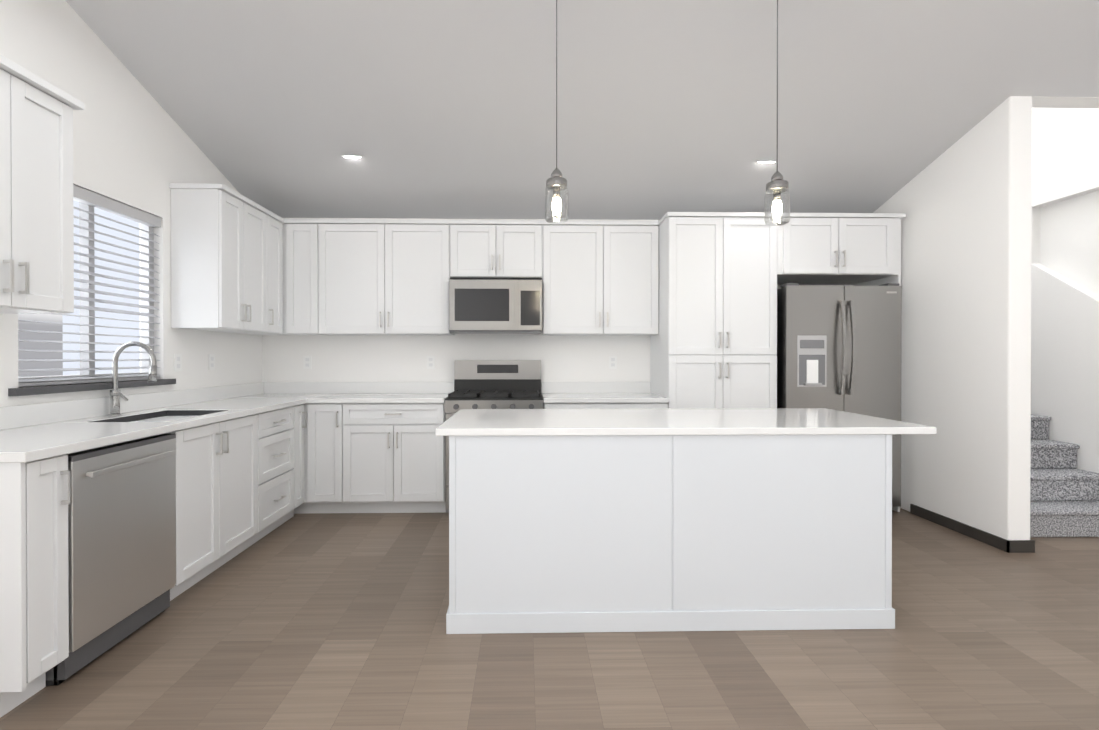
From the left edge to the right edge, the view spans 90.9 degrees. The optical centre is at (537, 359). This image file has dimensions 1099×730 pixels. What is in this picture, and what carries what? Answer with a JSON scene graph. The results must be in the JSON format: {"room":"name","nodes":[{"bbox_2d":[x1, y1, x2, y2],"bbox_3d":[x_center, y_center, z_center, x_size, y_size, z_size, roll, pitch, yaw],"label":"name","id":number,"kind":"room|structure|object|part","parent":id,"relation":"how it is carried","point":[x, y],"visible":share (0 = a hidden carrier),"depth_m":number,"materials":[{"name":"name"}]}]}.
{"room":"kitchen","nodes":[
{"label":"kitchen","id":0,"kind":"room"},
{"bbox_2d":[0,0,261,406],"bbox_3d":[-2.425,-1.227,0.580,0.150,4.932,8.730,0,0,-1],"label":"wall","id":1,"kind":"structure","parent":0,"point":[135,146],"depth_m":3.14,"materials":[{"name":"white paint"}]},
{"bbox_2d":[0,55,79,313],"bbox_3d":[-2.219,-0.676,2.107,0.327,0.947,0.589,0,0,-1],"label":"upper cabinet","id":2,"kind":"object","parent":1,"relation":"attached to","point":[37,217],"depth_m":2.23,"materials":[{"name":"white wood"}]},
{"bbox_2d":[8,202,175,395],"bbox_3d":[-2.444,-0.375,2.999,0.145,1.075,1.120,0,0,-1],"label":"window","id":3,"kind":"structure","parent":1,"relation":"in","point":[44,389],"depth_m":2.98,"materials":[{"name":"grey plastic"}]},
{"bbox_2d":[18,185,160,386],"bbox_3d":[-2.440,-0.392,2.989,0.052,1.032,0.984,0,0,-1],"label":"window blinds","id":4,"kind":"object","parent":3,"relation":"attached to","point":[89,198],"visible":0.67,"depth_m":3.03,"materials":[{"name":"grey plastic"}]},
{"bbox_2d":[0,383,263,430],"bbox_3d":[-2.401,0.256,3.307,0.019,0.100,2.987,0,0,-1],"label":"backsplash","id":5,"kind":"structure","parent":1,"relation":"attached to","point":[20,415],"depth_m":2.97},
{"bbox_2d":[174,354,181,370],"bbox_3d":[-2.417,0.020,3.632,0.007,0.116,0.072,0,0,-1],"label":"electrical outlet plate","id":6,"kind":"object","parent":1,"relation":"attached to","point":[177,357],"depth_m":3.63,"materials":[{"name":"white plastic"}]},
{"bbox_2d":[169,183,251,330],"bbox_3d":[-2.257,-0.683,3.737,0.327,0.945,0.349,0,0,-1],"label":"upper cabinet","id":7,"kind":"object","parent":1,"relation":"attached to","point":[211,224],"depth_m":3.56,"materials":[{"name":"white wood"}]},
{"bbox_2d":[209,354,214,369],"bbox_3d":[-2.426,0.018,4.022,0.007,0.116,0.072,0,0,-1],"label":"electrical outlet plate","id":8,"kind":"object","parent":1,"relation":"attached to","point":[211,356],"depth_m":4.02,"materials":[{"name":"white plastic"}]},
{"bbox_2d":[217,201,271,334],"bbox_3d":[-2.264,-0.684,4.023,0.327,0.945,0.467,0,0,-1],"label":"upper cabinet","id":9,"kind":"object","parent":1,"relation":"attached to","point":[261,217],"depth_m":4.14,"materials":[{"name":"white wood"}]},
{"bbox_2d":[272,212,279,334],"bbox_3d":[-2.270,-0.686,4.301,0.327,0.945,0.333,0,0,-1],"label":"upper cabinet","id":10,"kind":"object","parent":1,"relation":"attached to","point":[275,218],"depth_m":4.37,"materials":[{"name":"white wood"}]},
{"bbox_2d":[0,508,1098,729],"bbox_3d":[1.495,1.276,1.293,8.020,0.080,9.950,0,0,-1],"label":"floor","id":11,"kind":"structure","parent":0,"point":[321,621],"depth_m":2.22,"materials":[{"name":"brown wood"}]},
{"bbox_2d":[46,434,176,685],"bbox_3d":[-2.045,0.797,2.339,0.632,0.868,0.606,0,0,-1],"label":"dishwasher","id":12,"kind":"object","parent":11,"relation":"on","point":[121,545],"visible":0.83,"depth_m":2.27,"materials":[{"name":"grey metal"}]},
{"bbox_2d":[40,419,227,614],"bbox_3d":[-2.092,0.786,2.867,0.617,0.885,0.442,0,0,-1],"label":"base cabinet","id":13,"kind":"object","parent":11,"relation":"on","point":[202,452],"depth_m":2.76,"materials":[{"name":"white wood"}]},
{"bbox_2d":[0,395,311,462],"bbox_3d":[-2.090,0.324,3.315,0.642,0.035,2.987,0,0,-1],"label":"countertop","id":14,"kind":"structure","parent":13,"relation":"on","point":[39,441],"depth_m":2.47,"materials":[{"name":"white stone"}]},
{"bbox_2d":[108,341,156,415],"bbox_3d":[-2.229,0.103,3.007,0.255,0.407,0.122,0,0,-1],"label":"faucet","id":15,"kind":"object","parent":14,"relation":"on","point":[116,394],"visible":1,"depth_m":2.96,"materials":[{"name":"silver metal"}]},
{"bbox_3d":[-2.221,0.053,2.976,0.235,0.307,0.024,0,0,-1],"label":"spout","id":16,"kind":"part","parent":15,"relation":"part of","materials":[{"name":"silver metal"}]},
{"bbox_2d":[88,411,207,422],"bbox_3d":[-2.061,0.438,2.992,0.414,0.254,0.645,0,0,-1],"label":"sink","id":17,"kind":"object","parent":14,"relation":"in","point":[149,416],"depth_m":3.10,"materials":[{"name":"silver metal"}]},
{"bbox_2d":[228,415,259,560],"bbox_3d":[-2.100,0.784,3.218,0.617,0.885,0.500,0,0,-1],"label":"base cabinet","id":18,"kind":"object","parent":11,"relation":"on","point":[243,434],"depth_m":3.33,"materials":[{"name":"white wood"}]},
{"bbox_2d":[260,407,299,538],"bbox_3d":[-2.112,0.782,3.734,0.617,0.885,0.658,0,0,-1],"label":"base cabinet","id":19,"kind":"object","parent":11,"relation":"on","point":[279,430],"depth_m":3.79,"materials":[{"name":"white wood"}]},
{"bbox_2d":[300,403,303,513],"bbox_3d":[-2.121,0.780,4.110,0.617,0.885,0.204,0,0,-1],"label":"base cabinet","id":20,"kind":"object","parent":11,"relation":"on","point":[301,404],"depth_m":4.16,"materials":[{"name":"white wood"}]},
{"bbox_2d":[316,403,351,512],"bbox_3d":[-1.631,0.778,4.513,0.331,0.885,0.617,0,0,-1],"label":"base cabinet","id":21,"kind":"object","parent":11,"relation":"on","point":[333,420],"depth_m":4.21,"materials":[{"name":"white wood"}]},
{"bbox_2d":[352,399,445,512],"bbox_3d":[-1.164,0.778,4.524,0.855,0.885,0.617,0,0,-1],"label":"base cabinet","id":22,"kind":"object","parent":11,"relation":"on","point":[398,456],"depth_m":4.22,"materials":[{"name":"white wood"}]},
{"bbox_2d":[308,391,453,402],"bbox_3d":[-1.266,0.318,4.506,1.060,0.035,0.643,0,0,-1],"label":"countertop","id":23,"kind":"structure","parent":22,"relation":"on","point":[357,396],"depth_m":4.30,"materials":[{"name":"white stone"}]},
{"bbox_2d":[445,360,542,512],"bbox_3d":[-0.349,0.613,4.495,0.762,1.214,0.693,0,0,-1],"label":"range","id":24,"kind":"object","parent":11,"relation":"on","point":[497,384],"visible":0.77,"depth_m":4.76,"materials":[{"name":"silver metal"}]},
{"bbox_2d":[543,399,671,408],"bbox_3d":[0.528,0.778,4.563,0.983,0.885,0.617,0,0,-1],"label":"base cabinet","id":25,"kind":"object","parent":11,"relation":"on","point":[668,405],"depth_m":4.26,"materials":[{"name":"white wood"}]},
{"bbox_2d":[541,391,667,402],"bbox_3d":[0.528,0.318,4.548,0.982,0.035,0.643,0,0,-1],"label":"countertop","id":26,"kind":"structure","parent":25,"relation":"on","point":[548,396],"depth_m":4.30,"materials":[{"name":"white stone"}]},
{"bbox_2d":[444,432,899,633],"bbox_3d":[0.599,0.784,2.890,2.044,0.889,0.892,0,0,-1],"label":"kitchen island","id":27,"kind":"object","parent":11,"relation":"on","point":[630,520],"depth_m":2.45,"materials":[{"name":"white wood"}]},
{"bbox_2d":[436,408,936,435],"bbox_3d":[0.669,0.322,2.896,2.276,0.032,0.918,0,0,-1],"label":"island countertop","id":28,"kind":"structure","parent":27,"relation":"on","point":[722,419],"depth_m":2.69,"materials":[{"name":"white stone"}]},
{"bbox_2d":[648,212,779,408],"bbox_3d":[1.456,0.030,4.581,0.870,2.380,0.617,0,0,-1],"label":"tall cabinet","id":29,"kind":"object","parent":11,"relation":"on","point":[692,297],"depth_m":4.28,"materials":[{"name":"white wood"}]},
{"bbox_2d":[776,283,901,509],"bbox_3d":[2.384,0.310,4.522,0.910,1.819,0.747,0,0,-1],"label":"refrigerator","id":30,"kind":"object","parent":11,"relation":"on","point":[838,348],"visible":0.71,"depth_m":4.22,"materials":[{"name":"silver metal"}]},
{"bbox_2d":[1030,414,1098,536],"bbox_3d":[3.637,0.269,4.830,1.044,1.900,2.270,0,0,-1],"label":"stairs","id":31,"kind":"object","parent":11,"relation":"on","point":[1064,496],"visible":0.1,"depth_m":3.94,"materials":[{"name":"grey carpet"}]},
{"bbox_2d":[262,218,852,381],"bbox_3d":[0.254,-0.081,4.939,5.710,2.600,0.150,0,0,-1],"label":"wall","id":32,"kind":"structure","parent":0,"point":[369,358],"depth_m":4.84,"materials":[{"name":"white paint"}]},
{"bbox_2d":[280,217,327,334],"bbox_3d":[-1.950,-0.687,4.611,0.368,0.945,0.391,0,0,-1],"label":"upper cabinet","id":33,"kind":"object","parent":32,"relation":"attached to","point":[303,242],"depth_m":4.48,"materials":[{"name":"white wood"}]},
{"bbox_2d":[303,356,311,368],"bbox_3d":[-2.048,0.024,4.806,0.072,0.116,0.007,0,0,-1],"label":"electrical outlet plate","id":34,"kind":"object","parent":32,"relation":"attached to","point":[307,362],"depth_m":4.80,"materials":[{"name":"white plastic"}]},
{"bbox_2d":[328,219,454,334],"bbox_3d":[-1.315,-0.688,4.658,1.149,0.945,0.327,0,0,-1],"label":"upper cabinet","id":35,"kind":"object","parent":32,"relation":"attached to","point":[386,277],"depth_m":4.50,"materials":[{"name":"white wood"}]},
{"bbox_2d":[427,356,434,368],"bbox_3d":[-0.959,0.024,4.832,0.072,0.116,0.007,0,0,-1],"label":"electrical outlet plate","id":36,"kind":"object","parent":32,"relation":"attached to","point":[430,359],"depth_m":4.83,"materials":[{"name":"white plastic"}]},
{"bbox_2d":[264,383,647,394],"bbox_3d":[-0.707,0.249,4.831,3.439,0.100,0.019,0,0,-1],"label":"backsplash","id":37,"kind":"structure","parent":32,"relation":"attached to","point":[269,388],"depth_m":4.81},
{"bbox_2d":[452,220,543,279],"bbox_3d":[-0.353,-0.925,4.680,0.774,0.470,0.327,0,0,-1],"label":"upper cabinet","id":38,"kind":"object","parent":32,"relation":"attached to","point":[481,249],"depth_m":4.52,"materials":[{"name":"white wood"}]},
{"bbox_2d":[449,279,541,333],"bbox_3d":[-0.352,-0.445,4.614,0.762,0.426,0.452,0,0,-1],"label":"over-the-range microwave","id":39,"kind":"object","parent":38,"relation":"attached to","point":[478,306],"visible":1,"depth_m":4.44,"materials":[{"name":"silver metal"}]},
{"bbox_2d":[540,220,659,338],"bbox_3d":[0.525,-0.688,4.701,0.983,0.945,0.327,0,0,-1],"label":"upper cabinet","id":40,"kind":"object","parent":32,"relation":"attached to","point":[602,278],"depth_m":4.55,"materials":[{"name":"white wood"}]},
{"bbox_2d":[609,356,616,368],"bbox_3d":[0.674,0.024,4.870,0.072,0.116,0.007,0,0,-1],"label":"electrical outlet plate","id":41,"kind":"object","parent":32,"relation":"attached to","point":[612,359],"depth_m":4.87,"materials":[{"name":"white plastic"}]},
{"bbox_2d":[780,213,903,285],"bbox_3d":[2.392,-0.920,4.599,1.004,0.480,0.617,0,0,-1],"label":"upper cabinet","id":42,"kind":"object","parent":32,"relation":"attached to","point":[855,249],"depth_m":4.30,"materials":[{"name":"white wood"}]},
{"bbox_2d":[65,0,1098,219],"bbox_3d":[1.509,-2.481,0.665,8.020,2.564,8.730,0,0,-1],"label":"ceiling","id":43,"kind":"structure","parent":0,"point":[444,109],"depth_m":3.37,"materials":[{"name":"white paint"}]},
{"bbox_2d":[342,155,363,157],"bbox_3d":[-1.362,-1.492,3.969,0.164,0.046,0.158,0,0,-1],"label":"recessed light","id":44,"kind":"object","parent":43,"relation":"in","point":[354,156],"visible":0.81,"depth_m":3.92,"materials":[{"name":"white"}]},
{"bbox_2d":[545,0,567,222],"bbox_3d":[0.089,-1.282,2.584,0.120,1.237,0.121,0,0,-1],"label":"pendant light","id":45,"kind":"object","parent":43,"relation":"hanging from","point":[556,183],"visible":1,"depth_m":2.57,"materials":[{"name":"clear glass"}]},
{"bbox_2d":[545,184,567,222],"bbox_3d":[0.089,-0.752,2.586,0.113,0.178,0.113,0,0,-1],"label":"shade","id":46,"kind":"object","parent":45,"relation":"on","point":[556,188],"depth_m":2.57,"materials":[{"name":"clear glass"}]},
{"bbox_3d":[0.089,-0.741,2.586,0.046,0.105,0.046,0,0,-1],"label":"bulb","id":47,"kind":"part","parent":45,"relation":"part of","materials":[{"name":"white glass"}]},
{"bbox_2d":[755,161,776,162],"bbox_3d":[1.713,-1.487,4.061,0.164,0.046,0.158,0,0,-1],"label":"recessed light","id":48,"kind":"object","parent":43,"relation":"in","point":[765,161],"visible":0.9,"depth_m":4.04,"materials":[{"name":"white plastic"}]},
{"bbox_2d":[764,0,789,225],"bbox_3d":[1.155,-1.279,2.608,0.120,1.243,0.121,0,0,-1],"label":"pendant light","id":49,"kind":"object","parent":43,"relation":"hanging from","point":[777,186],"visible":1,"depth_m":2.60,"materials":[{"name":"clear glass"}]},
{"bbox_2d":[764,188,789,225],"bbox_3d":[1.155,-0.746,2.611,0.113,0.178,0.113,0,0,-1],"label":"shade","id":50,"kind":"object","parent":49,"relation":"on","point":[777,205],"depth_m":2.60,"materials":[{"name":"clear glass"}]},
{"bbox_3d":[1.155,-0.735,2.611,0.046,0.105,0.046,0,0,-1],"label":"bulb","id":51,"kind":"part","parent":49,"relation":"part of","materials":[{"name":"white glass"}]},
{"bbox_2d":[873,96,1031,539],"bbox_3d":[3.038,-0.981,4.790,0.150,4.400,2.710,0,0,-1],"label":"wall","id":52,"kind":"structure","parent":0,"point":[964,203],"depth_m":3.72,"materials":[{"name":"white paint"}]},
{"bbox_2d":[910,504,1034,552],"bbox_3d":[3.060,1.186,3.869,0.174,0.075,0.872,0,0,-1],"label":"baseboard","id":53,"kind":"structure","parent":52,"relation":"attached to","point":[1014,546],"depth_m":3.67,"materials":[{"name":"grey wood"}]},
{"bbox_2d":[1031,108,1098,472],"bbox_3d":[4.256,-0.981,4.893,0.190,4.400,2.860,0,0,-1],"label":"wall","id":54,"kind":"structure","parent":0,"point":[1065,288],"depth_m":4.29,"materials":[{"name":"white paint"}]},
{"bbox_2d":[1032,96,1098,108],"bbox_3d":[3.763,-2.422,3.519,1.240,1.505,0.150,0,0,-1],"label":"wall","id":55,"kind":"structure","parent":0,"point":[1063,102],"depth_m":3.51,"materials":[{"name":"white paint"}]},
{"label":"outside","id":56,"kind":"structure","parent":0,"visible":0},
{"bbox_2d":[18,314,62,376],"bbox_3d":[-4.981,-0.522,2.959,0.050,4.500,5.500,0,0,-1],"label":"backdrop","id":57,"kind":"structure","parent":56,"point":[40,336],"depth_m":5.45,"materials":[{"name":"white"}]}
]}

